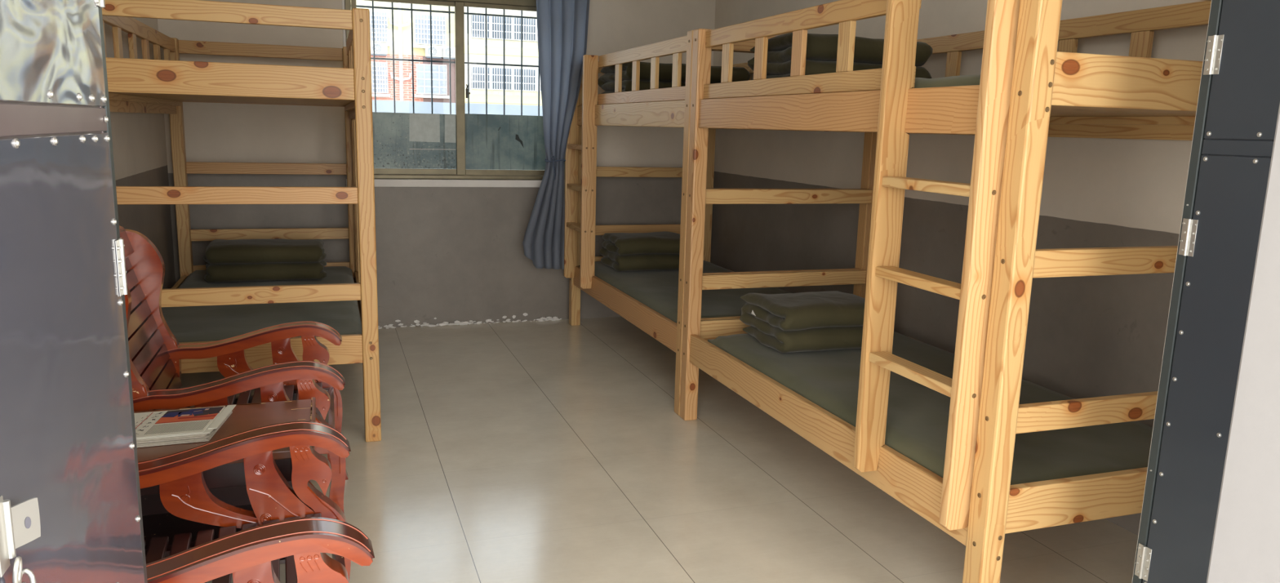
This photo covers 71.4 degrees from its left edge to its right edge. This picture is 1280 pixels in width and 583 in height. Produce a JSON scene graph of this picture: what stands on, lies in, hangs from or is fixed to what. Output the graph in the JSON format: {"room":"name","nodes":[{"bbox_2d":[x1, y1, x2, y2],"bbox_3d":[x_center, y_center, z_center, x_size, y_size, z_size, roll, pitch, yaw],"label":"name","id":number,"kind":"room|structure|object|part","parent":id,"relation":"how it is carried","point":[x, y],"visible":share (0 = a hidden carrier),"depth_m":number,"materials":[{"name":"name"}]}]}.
{"room":"dormitory","nodes":[
{"label":"dormitory","id":0,"kind":"room"},
{"bbox_2d":[103,17,175,288],"bbox_3d":[-2.126,-0.778,3.060,0.200,2.950,4.850,-2,11,-19],"label":"wall","id":1,"kind":"structure","parent":0,"point":[139,139],"depth_m":4.54,"materials":[{"name":"paint"}]},
{"bbox_2d":[157,0,715,328],"bbox_3d":[-1.163,-1.256,5.793,3.440,2.950,0.240,-2,11,-19],"label":"wall","id":2,"kind":"structure","parent":0,"point":[450,255],"depth_m":5.79,"materials":[{"name":"paint"}]},
{"bbox_2d":[342,0,346,46],"bbox_3d":[-1.135,-1.515,5.749,1.486,1.562,0.248,-2,11,-19],"label":"trim","id":3,"kind":"structure","parent":2,"relation":"attached to","point":[343,1],"depth_m":5.38,"materials":[{"name":"white paint"}]},
{"bbox_2d":[355,0,539,115],"bbox_3d":[-1.152,-1.537,5.886,1.530,1.530,0.020,-2,11,-19],"label":"bars","id":4,"kind":"object","parent":2,"relation":"in","point":[392,8],"visible":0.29,"depth_m":5.85,"materials":[{"name":"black metal"}]},
{"bbox_2d":[344,0,564,179],"bbox_3d":[-1.109,-1.502,5.673,1.450,1.560,0.081,-2,11,-19],"label":"window","id":5,"kind":"structure","parent":2,"relation":"in","point":[444,146],"depth_m":5.73,"materials":[{"name":"clear glass"}]},
{"bbox_3d":[-1.454,-1.283,5.618,0.674,1.079,0.024,-2,11,-19],"label":"sash","id":6,"kind":"part","parent":5,"relation":"part of","materials":[{"name":"grey metal"}]},
{"bbox_3d":[-0.818,-1.300,5.804,0.755,1.079,0.024,-2,11,-19],"label":"sash","id":7,"kind":"part","parent":5,"relation":"part of","materials":[{"name":"grey metal"}]},
{"bbox_2d":[346,178,564,187],"bbox_3d":[-1.133,-0.711,5.826,1.504,0.048,0.135,-2,11,-19],"label":"window sill","id":8,"kind":"structure","parent":2,"relation":"attached to","point":[378,182],"depth_m":5.74,"materials":[{"name":"white paint"}]},
{"bbox_3d":[-1.049,-2.262,5.465,1.950,0.030,0.082,-2,11,-19],"label":"curtain rod","id":9,"kind":"object","parent":2,"relation":"attached to","visible":0},
{"bbox_2d":[522,0,589,269],"bbox_3d":[-0.519,-1.216,5.687,0.498,2.145,0.300,-2,11,-19],"label":"curtain","id":10,"kind":"object","parent":9,"relation":"hanging from","point":[562,24],"visible":0.99,"depth_m":5.60,"materials":[{"name":"blue fabric"}]},
{"bbox_3d":[-0.537,-0.790,5.655,0.136,0.148,0.100,-2,11,-19],"label":"tie cord","id":11,"kind":"part","parent":10,"relation":"part of","materials":[{"name":"blue fabric"}]},
{"bbox_2d":[180,316,1137,582],"bbox_3d":[-0.397,0.662,3.971,4.200,0.120,4.890,-2,11,-19],"label":"floor","id":12,"kind":"structure","parent":0,"point":[557,451],"depth_m":3.32,"materials":[{"name":"tile"}]},
{"bbox_2d":[133,397,315,564],"bbox_3d":[-1.149,0.612,2.382,0.544,0.515,0.432,-2,11,-19],"label":"side table","id":13,"kind":"object","parent":12,"relation":"on","point":[226,482],"visible":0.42,"depth_m":2.42,"materials":[{"name":"brown paint"}]},
{"bbox_2d":[136,410,232,447],"bbox_3d":[-1.250,0.361,2.312,0.330,0.005,0.238,-2,11,-19],"label":"newspaper","id":14,"kind":"object","parent":13,"relation":"on","point":[208,438],"visible":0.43,"depth_m":2.24,"materials":[{"name":"white paper"}]},
{"bbox_2d":[136,428,216,445],"bbox_3d":[-1.250,0.356,2.310,0.328,0.005,0.233,-2,11,-19],"label":"newspaper","id":15,"kind":"object","parent":14,"relation":"on","point":[206,437],"visible":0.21,"depth_m":2.23,"materials":[{"name":"grey paper"}]},
{"bbox_2d":[136,433,207,443],"bbox_3d":[-1.253,0.351,2.308,0.321,0.005,0.226,-2,11,-19],"label":"newspaper","id":16,"kind":"object","parent":15,"relation":"on","point":[203,434],"visible":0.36,"depth_m":2.23,"materials":[{"name":"grey paper"}]},
{"bbox_2d":[133,404,235,439],"bbox_3d":[-1.246,0.343,2.318,0.337,0.006,0.226,-2,11,-19],"label":"newspaper","id":17,"kind":"object","parent":16,"relation":"on","point":[183,422],"visible":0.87,"depth_m":2.33,"materials":[{"name":"white paper"}]},
{"bbox_2d":[155,406,221,423],"bbox_3d":[-1.203,0.330,2.383,0.154,0.001,0.111,-2,11,-19],"label":"photo","id":18,"kind":"object","parent":17,"relation":"on","point":[213,414],"depth_m":2.37,"materials":[{"name":"multicoloured paper"}]},
{"bbox_2d":[142,504,284,564],"bbox_3d":[-1.147,0.660,2.392,0.492,0.015,0.388,-2,11,-19],"label":"shelf","id":19,"kind":"object","parent":13,"relation":"attached to","point":[157,522],"depth_m":2.44,"materials":[{"name":"red paint"}]},
{"bbox_3d":[-1.209,0.601,2.558,0.488,0.369,0.010,-2,11,-19],"label":"panel","id":20,"kind":"part","parent":13,"relation":"part of","materials":[{"name":"red paint"}]},
{"bbox_2d":[119,225,348,513],"bbox_3d":[-1.333,0.258,2.867,0.729,1.024,0.646,-2,11,-19],"label":"armchair","id":21,"kind":"object","parent":12,"relation":"on","point":[156,354],"visible":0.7,"depth_m":2.91,"materials":[{"name":"orange paint"}]},
{"bbox_3d":[-1.627,-0.157,2.683,0.083,0.156,0.557,-2,11,-19],"label":"crest rail","id":22,"kind":"part","parent":21,"relation":"part of","materials":[{"name":"orange paint"}]},
{"bbox_3d":[-1.198,0.286,2.613,0.626,0.113,0.060,-2,11,-19],"label":"arm","id":23,"kind":"part","parent":21,"relation":"part of","materials":[{"name":"orange paint"}]},
{"bbox_3d":[-1.385,0.183,3.142,0.626,0.113,0.060,-2,11,-19],"label":"arm","id":24,"kind":"part","parent":21,"relation":"part of","materials":[{"name":"orange paint"}]},
{"bbox_3d":[-1.379,0.391,3.139,0.570,0.062,0.032,-2,11,-19],"label":"seat frame","id":25,"kind":"part","parent":21,"relation":"part of","materials":[{"name":"red paint"}]},
{"bbox_3d":[-0.969,0.527,2.741,0.143,0.560,0.051,-2,11,-19],"label":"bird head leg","id":26,"kind":"part","parent":21,"relation":"part of","materials":[{"name":"orange paint"}]},
{"bbox_3d":[-1.156,0.425,3.269,0.143,0.560,0.051,-2,11,-19],"label":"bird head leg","id":27,"kind":"part","parent":21,"relation":"part of","materials":[{"name":"orange paint"}]},
{"bbox_2d":[102,0,381,441],"bbox_3d":[-1.835,-0.394,4.356,1.060,1.740,2.030,-2,11,-19],"label":"bunk bed","id":28,"kind":"object","parent":12,"relation":"on","point":[145,85],"visible":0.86,"depth_m":3.50,"materials":[{"name":"brown wood"}]},
{"bbox_3d":[-2.275,-1.189,4.048,0.024,0.068,1.892,-2,11,-19],"label":"guard rail","id":29,"kind":"part","parent":28,"relation":"part of","materials":[{"name":"brown wood"}]},
{"bbox_3d":[-2.627,-0.552,5.104,0.064,1.740,0.068,-2,11,-19],"label":"post","id":30,"kind":"part","parent":28,"relation":"part of","materials":[{"name":"brown wood"}]},
{"bbox_3d":[-1.516,-1.026,3.276,0.872,0.072,0.028,-2,11,-19],"label":"rail","id":31,"kind":"part","parent":28,"relation":"part of","materials":[{"name":"brown wood"}]},
{"bbox_3d":[-1.534,-0.367,3.398,0.872,0.066,0.028,-2,11,-19],"label":"rail","id":32,"kind":"part","parent":28,"relation":"part of","materials":[{"name":"brown wood"}]},
{"bbox_3d":[-2.168,-1.383,5.120,0.872,0.072,0.028,-2,11,-19],"label":"rail","id":33,"kind":"part","parent":28,"relation":"part of","materials":[{"name":"brown wood"}]},
{"bbox_3d":[-1.544,0.015,3.468,0.872,0.067,0.028,-2,11,-19],"label":"rail","id":34,"kind":"part","parent":28,"relation":"part of","materials":[{"name":"brown wood"}]},
{"bbox_2d":[161,266,361,342],"bbox_3d":[-1.875,0.062,4.430,0.890,0.082,1.935,-2,11,-19],"label":"mattress","id":35,"kind":"object","parent":28,"relation":"on","point":[207,322],"visible":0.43,"depth_m":4.05,"materials":[{"name":"fabric"}]},
{"bbox_2d":[203,238,326,282],"bbox_3d":[-2.067,-0.184,4.942,0.618,0.207,0.439,-2,11,-19],"label":"quilt","id":36,"kind":"object","parent":35,"relation":"on","point":[278,259],"visible":1,"depth_m":4.77,"materials":[{"name":"green fabric"}]},
{"bbox_3d":[-2.186,-0.724,5.242,0.872,0.066,0.028,-2,11,-19],"label":"rail","id":37,"kind":"part","parent":28,"relation":"part of","materials":[{"name":"brown wood"}]},
{"bbox_3d":[-2.196,-0.342,5.312,0.872,0.067,0.028,-2,11,-19],"label":"rail","id":38,"kind":"part","parent":28,"relation":"part of","materials":[{"name":"brown wood"}]},
{"bbox_3d":[-1.743,-0.585,5.410,0.064,1.740,0.068,-2,11,-19],"label":"post","id":39,"kind":"part","parent":28,"relation":"part of","materials":[{"name":"brown wood"}]},
{"bbox_3d":[-1.338,-1.182,4.145,0.024,0.068,1.454,-2,11,-19],"label":"guard rail","id":40,"kind":"part","parent":28,"relation":"part of","materials":[{"name":"brown wood"}]},
{"bbox_3d":[-1.101,-0.233,3.592,0.064,1.740,0.068,-2,11,-19],"label":"post","id":41,"kind":"part","parent":28,"relation":"part of","materials":[{"name":"brown wood"}]},
{"bbox_2d":[137,421,374,582],"bbox_3d":[-0.938,0.467,1.791,0.729,1.024,0.646,-3,11,-22],"label":"armchair","id":42,"kind":"object","parent":12,"relation":"on","point":[299,523],"visible":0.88,"depth_m":2.03,"materials":[{"name":"orange paint"}]},
{"bbox_3d":[-0.996,0.600,2.061,0.570,0.062,0.032,-3,11,-22],"label":"seat frame","id":43,"kind":"part","parent":42,"relation":"part of","materials":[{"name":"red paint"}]},
{"bbox_3d":[-1.003,0.392,2.063,0.626,0.113,0.060,-3,11,-22],"label":"arm","id":44,"kind":"part","parent":42,"relation":"part of","materials":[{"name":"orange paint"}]},
{"bbox_3d":[-0.791,0.494,1.543,0.626,0.113,0.060,-3,11,-22],"label":"arm","id":45,"kind":"part","parent":42,"relation":"part of","materials":[{"name":"orange paint"}]},
{"bbox_3d":[-0.778,0.632,2.201,0.143,0.560,0.051,-3,11,-22],"label":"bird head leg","id":46,"kind":"part","parent":42,"relation":"part of","materials":[{"name":"orange paint"}]},
{"bbox_3d":[-0.566,0.733,1.682,0.143,0.560,0.051,-3,11,-22],"label":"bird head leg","id":47,"kind":"part","parent":42,"relation":"part of","materials":[{"name":"orange paint"}]},
{"bbox_2d":[377,312,561,328],"bbox_3d":[-1.132,0.190,5.931,1.265,0.059,0.043,-2,11,-19],"label":"crumbs","id":48,"kind":"object","parent":12,"relation":"on","point":[543,318],"visible":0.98,"depth_m":5.92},
{"bbox_2d":[563,30,872,415],"bbox_3d":[0.316,-0.471,5.090,1.060,1.740,2.030,-2,11,-19],"label":"bunk bed","id":49,"kind":"object","parent":12,"relation":"on","point":[669,107],"visible":0.46,"depth_m":5.05,"materials":[{"name":"brown wood"}]},
{"bbox_3d":[-0.419,-0.632,5.856,0.064,1.740,0.068,-2,11,-19],"label":"post","id":50,"kind":"part","parent":49,"relation":"part of","materials":[{"name":"brown wood"}]},
{"bbox_3d":[0.040,-1.463,5.873,0.872,0.072,0.028,-2,11,-19],"label":"rail","id":51,"kind":"part","parent":49,"relation":"part of","materials":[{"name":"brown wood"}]},
{"bbox_3d":[0.012,-0.421,6.065,0.872,0.067,0.028,-2,11,-19],"label":"rail","id":52,"kind":"part","parent":49,"relation":"part of","materials":[{"name":"brown wood"}]},
{"bbox_3d":[0.022,-0.803,5.994,0.872,0.066,0.028,-2,11,-19],"label":"rail","id":53,"kind":"part","parent":49,"relation":"part of","materials":[{"name":"brown wood"}]},
{"bbox_3d":[-0.001,-1.015,4.638,0.024,0.062,1.454,-2,11,-19],"label":"guard rail","id":54,"kind":"part","parent":49,"relation":"part of","materials":[{"name":"brown wood"}]},
{"bbox_3d":[0.005,-1.229,4.598,0.024,0.068,1.454,-2,11,-19],"label":"guard rail","id":55,"kind":"part","parent":49,"relation":"part of","materials":[{"name":"brown wood"}]},
{"bbox_3d":[0.223,-0.280,4.038,0.064,1.740,0.068,-2,11,-19],"label":"post","id":56,"kind":"part","parent":49,"relation":"part of","materials":[{"name":"brown wood"}]},
{"bbox_2d":[578,260,791,323],"bbox_3d":[0.320,-0.019,5.217,0.906,0.073,1.875,-2,11,-19],"label":"mattress","id":57,"kind":"object","parent":49,"relation":"on","point":[658,290],"visible":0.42,"depth_m":4.97,"materials":[{"name":"fabric"}]},
{"bbox_2d":[598,231,679,271],"bbox_3d":[0.031,-0.263,5.700,0.515,0.218,0.440,-2,11,-19],"label":"quilt","id":58,"kind":"object","parent":57,"relation":"on","point":[654,251],"visible":0.97,"depth_m":5.52,"materials":[{"name":"green fabric"}]},
{"bbox_3d":[0.465,-0.665,6.162,0.064,1.740,0.068,-2,11,-19],"label":"post","id":59,"kind":"part","parent":49,"relation":"part of","materials":[{"name":"brown wood"}]},
{"bbox_3d":[0.692,-1.106,4.029,0.872,0.072,0.028,-2,11,-19],"label":"rail","id":60,"kind":"part","parent":49,"relation":"part of","materials":[{"name":"brown wood"}]},
{"bbox_3d":[0.798,-1.300,5.101,0.024,0.068,1.892,-2,11,-19],"label":"guard rail","id":61,"kind":"part","parent":49,"relation":"part of","materials":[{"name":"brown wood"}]},
{"bbox_3d":[0.664,-0.064,4.221,0.872,0.067,0.028,-2,11,-19],"label":"rail","id":62,"kind":"part","parent":49,"relation":"part of","materials":[{"name":"brown wood"}]},
{"bbox_3d":[0.674,-0.446,4.151,0.872,0.066,0.028,-2,11,-19],"label":"rail","id":63,"kind":"part","parent":49,"relation":"part of","materials":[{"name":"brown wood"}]},
{"bbox_3d":[1.107,-0.313,4.345,0.064,1.740,0.068,-2,11,-19],"label":"post","id":64,"kind":"part","parent":49,"relation":"part of","materials":[{"name":"brown wood"}]},
{"bbox_3d":[0.348,-1.044,5.028,0.882,0.067,1.875,-2,11,-19],"label":"mattress","id":65,"kind":"object","parent":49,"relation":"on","visible":0},
{"bbox_2d":[597,62,751,93],"bbox_3d":[0.195,-1.255,5.360,0.792,0.217,0.600,-2,11,-19],"label":"quilt","id":66,"kind":"object","parent":65,"relation":"on","point":[606,82],"visible":0.25,"depth_m":5.08,"materials":[{"name":"green fabric"}]},
{"bbox_2d":[680,0,1211,582],"bbox_3d":[0.982,-0.106,3.206,1.060,1.740,2.030,-2,11,-19],"label":"bunk bed","id":67,"kind":"object","parent":12,"relation":"on","point":[1028,92],"visible":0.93,"depth_m":2.35,"materials":[{"name":"brown wood"}]},
{"bbox_3d":[0.246,-0.267,3.973,0.064,1.740,0.068,-2,11,-19],"label":"post","id":68,"kind":"part","parent":67,"relation":"part of","materials":[{"name":"brown wood"}]},
{"bbox_3d":[0.706,-1.098,3.989,0.872,0.072,0.028,-2,11,-19],"label":"rail","id":69,"kind":"part","parent":67,"relation":"part of","materials":[{"name":"brown wood"}]},
{"bbox_3d":[0.678,-0.057,4.181,0.872,0.067,0.028,-2,11,-19],"label":"rail","id":70,"kind":"part","parent":67,"relation":"part of","materials":[{"name":"brown wood"}]},
{"bbox_3d":[0.688,-0.439,4.111,0.872,0.066,0.028,-2,11,-19],"label":"rail","id":71,"kind":"part","parent":67,"relation":"part of","materials":[{"name":"brown wood"}]},
{"bbox_3d":[0.521,-0.729,3.160,0.024,0.062,1.454,-2,11,-19],"label":"guard rail","id":72,"kind":"part","parent":67,"relation":"part of","materials":[{"name":"brown wood"}]},
{"bbox_3d":[0.527,-0.943,3.120,0.024,0.068,1.454,-2,11,-19],"label":"guard rail","id":73,"kind":"part","parent":67,"relation":"part of","materials":[{"name":"brown wood"}]},
{"bbox_3d":[1.130,-0.300,4.279,0.064,1.740,0.068,-2,11,-19],"label":"post","id":74,"kind":"part","parent":67,"relation":"part of","materials":[{"name":"brown wood"}]},
{"bbox_2d":[707,331,1152,484],"bbox_3d":[1.021,0.364,3.235,0.906,0.073,1.800,-2,11,-19],"label":"mattress","id":75,"kind":"object","parent":67,"relation":"on","point":[917,416],"visible":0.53,"depth_m":2.89,"materials":[{"name":"fabric"}]},
{"bbox_2d":[739,290,865,352],"bbox_3d":[0.726,0.114,3.788,0.493,0.205,0.435,-2,11,-19],"label":"quilt","id":76,"kind":"object","parent":75,"relation":"on","point":[813,321],"visible":0.93,"depth_m":3.62,"materials":[{"name":"green fabric"}]},
{"bbox_2d":[914,74,980,88],"bbox_3d":[1.049,-0.667,3.045,0.882,0.082,1.800,-2,11,-19],"label":"mattress","id":77,"kind":"object","parent":67,"relation":"on","point":[974,79],"visible":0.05,"depth_m":2.38,"materials":[{"name":"fabric"}]},
{"bbox_2d":[747,32,933,78],"bbox_3d":[0.792,-0.907,3.548,0.595,0.198,0.475,-2,11,-19],"label":"quilt","id":78,"kind":"object","parent":77,"relation":"on","point":[821,49],"visible":0.46,"depth_m":3.34,"materials":[{"name":"green fabric"}]},
{"bbox_3d":[0.889,0.085,2.155,0.064,1.740,0.068,-2,11,-19],"label":"post","id":79,"kind":"part","parent":67,"relation":"part of","materials":[{"name":"brown wood"}]},
{"bbox_3d":[1.464,-0.936,3.217,0.024,0.068,1.892,-2,11,-19],"label":"guard rail","id":80,"kind":"part","parent":67,"relation":"part of","materials":[{"name":"brown wood"}]},
{"bbox_3d":[1.329,0.300,2.337,0.872,0.067,0.028,-2,11,-19],"label":"rail","id":81,"kind":"part","parent":67,"relation":"part of","materials":[{"name":"brown wood"}]},
{"bbox_3d":[1.339,-0.082,2.267,0.872,0.066,0.028,-2,11,-19],"label":"rail","id":82,"kind":"part","parent":67,"relation":"part of","materials":[{"name":"brown wood"}]},
{"bbox_2d":[710,0,1208,535],"bbox_3d":[1.312,-0.905,4.250,0.200,2.950,4.850,-2,11,-19],"label":"wall","id":83,"kind":"structure","parent":0,"point":[1100,335],"depth_m":3.64,"materials":[{"name":"paint"}]},
{"bbox_2d":[1132,3,1211,578],"bbox_3d":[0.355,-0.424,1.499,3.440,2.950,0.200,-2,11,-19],"label":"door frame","id":84,"kind":"structure","parent":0,"point":[1211,3],"depth_m":1.98,"materials":[{"name":"black metal"}]},
{"bbox_2d":[0,0,144,582],"bbox_3d":[-0.628,-0.035,0.956,0.049,2.230,0.597,-2,11,-19],"label":"door","id":85,"kind":"structure","parent":84,"relation":"in","point":[69,507],"depth_m":0.95,"materials":[{"name":"grey metal"}]},
{"bbox_2d":[12,555,35,582],"bbox_3d":[-0.547,0.301,0.798,0.020,0.150,0.046,-2,11,-19],"label":"chain","id":86,"kind":"object","parent":85,"relation":"hanging from","point":[17,573],"visible":1,"depth_m":0.78,"materials":[{"name":"silver metal"}]},
{"bbox_3d":[-0.607,-0.646,0.835,0.005,0.920,0.575,-2,11,-19],"label":"panel","id":87,"kind":"part","parent":85,"relation":"part of","materials":[{"name":"grey metal"}]},
{"bbox_3d":[-0.635,-0.033,0.943,0.028,2.230,0.578,-2,11,-19],"label":"frame","id":88,"kind":"part","parent":85,"relation":"part of","materials":[{"name":"grey metal"}]},
{"bbox_2d":[97,0,1222,582],"bbox_3d":[0.227,-0.128,1.557,2.075,2.340,0.022,-2,11,-19],"label":"trim","id":89,"kind":"structure","parent":84,"relation":"attached to","point":[1198,138],"depth_m":1.87,"materials":[{"name":"grey paint"}]},
{"bbox_2d":[1134,0,1279,582],"bbox_3d":[1.237,-0.117,1.669,0.036,2.230,0.467,-2,11,-19],"label":"door","id":90,"kind":"structure","parent":84,"relation":"in","point":[1220,241],"depth_m":1.82,"materials":[{"name":"grey metal"}]},
{"bbox_3d":[1.219,0.354,1.744,0.005,1.212,0.445,-2,11,-19],"label":"panel","id":91,"kind":"part","parent":90,"relation":"part of","materials":[{"name":"grey"}]},
{"bbox_3d":[1.244,-0.115,1.661,0.028,2.230,0.448,-2,11,-19],"label":"frame","id":92,"kind":"part","parent":90,"relation":"part of","materials":[{"name":"grey metal"}]},
{"bbox_3d":[1.248,-0.727,1.545,0.005,0.920,0.445,-2,11,-19],"label":"panel","id":93,"kind":"part","parent":90,"relation":"part of","materials":[{"name":"grey metal"}]},
{"bbox_2d":[1206,103,1279,582],"bbox_3d":[0.913,-0.171,0.896,0.378,2.700,0.285,-2,11,-19],"label":"wall","id":94,"kind":"structure","parent":0,"point":[1246,546],"depth_m":0.99,"materials":[{"name":"white paint"}]},
{"label":"outside","id":95,"kind":"structure","parent":0,"visible":0},
{"bbox_3d":[-2.671,-4.337,31.719,44.000,0.140,49.850,-2,11,-19],"label":"ground","id":96,"kind":"structure","parent":95,"visible":0},
{"bbox_2d":[355,0,542,106],"bbox_3d":[-12.273,-15.572,49.077,38.000,15.160,7.320,-2,11,-19],"label":"apartment building","id":97,"kind":"structure","parent":96,"relation":"on","point":[382,17],"depth_m":47.43,"materials":[{"name":"yellow paint"}]},
{"bbox_2d":[370,42,387,56],"bbox_3d":[-13.601,-12.593,46.352,0.840,0.600,0.574,-2,11,-19],"label":"air conditioner","id":98,"kind":"object","parent":97,"relation":"attached to","point":[380,49],"visible":0.88,"depth_m":46.13,"materials":[{"name":"white"}]},
{"bbox_2d":[372,44,381,53],"bbox_3d":[-13.606,-12.569,46.061,0.446,0.447,0.027,-2,11,-19],"label":"fan grille","id":99,"kind":"object","parent":98,"relation":"attached to","point":[377,46],"depth_m":46.08,"materials":[{"name":"grey"}]},
{"bbox_3d":[-13.786,-10.301,46.749,1.290,0.140,0.420,-2,11,-19],"label":"window sill","id":100,"kind":"part","parent":97,"relation":"part of","materials":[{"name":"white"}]},
{"bbox_3d":[-11.117,-12.965,47.241,1.840,0.140,0.420,-2,11,-19],"label":"window sill","id":101,"kind":"part","parent":97,"relation":"part of","materials":[{"name":"white"}]},
{"bbox_3d":[-11.138,-10.427,47.650,1.790,0.140,0.420,-2,11,-19],"label":"window sill","id":102,"kind":"part","parent":97,"relation":"part of","materials":[{"name":"white"}]},
{"bbox_2d":[425,45,442,58],"bbox_3d":[-10.957,-12.691,47.268,0.840,0.600,0.574,-2,11,-19],"label":"air conditioner","id":103,"kind":"object","parent":97,"relation":"attached to","point":[437,51],"visible":0.8,"depth_m":47.04,"materials":[{"name":"white"}]},
{"bbox_2d":[427,47,436,55],"bbox_3d":[-10.962,-12.667,46.976,0.446,0.447,0.027,-2,11,-19],"label":"fan grille","id":104,"kind":"object","parent":103,"relation":"attached to","point":[433,49],"depth_m":47.00,"materials":[{"name":"grey"}]},
{"bbox_2d":[442,46,455,59],"bbox_3d":[-10.135,-12.721,47.552,0.840,0.600,0.574,-2,11,-19],"label":"air conditioner","id":105,"kind":"object","parent":97,"relation":"attached to","point":[445,49],"visible":0.75,"depth_m":47.27,"materials":[{"name":"white metal"}]},
{"bbox_2d":[444,48,453,56],"bbox_3d":[-10.140,-12.698,47.261,0.446,0.447,0.027,-2,11,-19],"label":"fan grille","id":106,"kind":"object","parent":105,"relation":"attached to","point":[446,50],"depth_m":47.26,"materials":[{"name":"grey"}]},
{"bbox_3d":[-7.900,-13.972,47.019,0.080,1.170,0.060,-2,11,-19],"label":"balcony post","id":107,"kind":"part","parent":97,"relation":"part of","materials":[{"name":"white"}]},
{"bbox_3d":[-7.970,-11.371,47.498,0.080,1.140,0.060,-2,11,-19],"label":"balcony post","id":108,"kind":"part","parent":97,"relation":"part of","materials":[{"name":"white"}]},
{"bbox_3d":[-6.767,-14.014,47.411,0.080,1.170,0.060,-2,11,-19],"label":"balcony post","id":109,"kind":"part","parent":97,"relation":"part of","materials":[{"name":"white"}]},
{"bbox_3d":[-6.837,-11.413,47.890,0.080,1.140,0.060,-2,11,-19],"label":"balcony post","id":110,"kind":"part","parent":97,"relation":"part of","materials":[{"name":"white"}]},
{"bbox_3d":[-5.609,-11.459,48.315,0.080,1.140,0.060,-2,11,-19],"label":"balcony post","id":111,"kind":"part","parent":97,"relation":"part of","materials":[{"name":"white"}]},
{"bbox_3d":[-5.539,-14.059,47.836,0.080,1.170,0.060,-2,11,-19],"label":"balcony post","id":112,"kind":"part","parent":97,"relation":"part of","materials":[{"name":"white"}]},
{"bbox_2d":[372,100,542,115],"bbox_3d":[-2.330,-5.252,30.638,36.000,2.150,0.250,-2,11,-19],"label":"wall","id":113,"kind":"structure","parent":96,"relation":"on","point":[383,106],"depth_m":28.96,"materials":[{"name":"white paint"}]}
]}

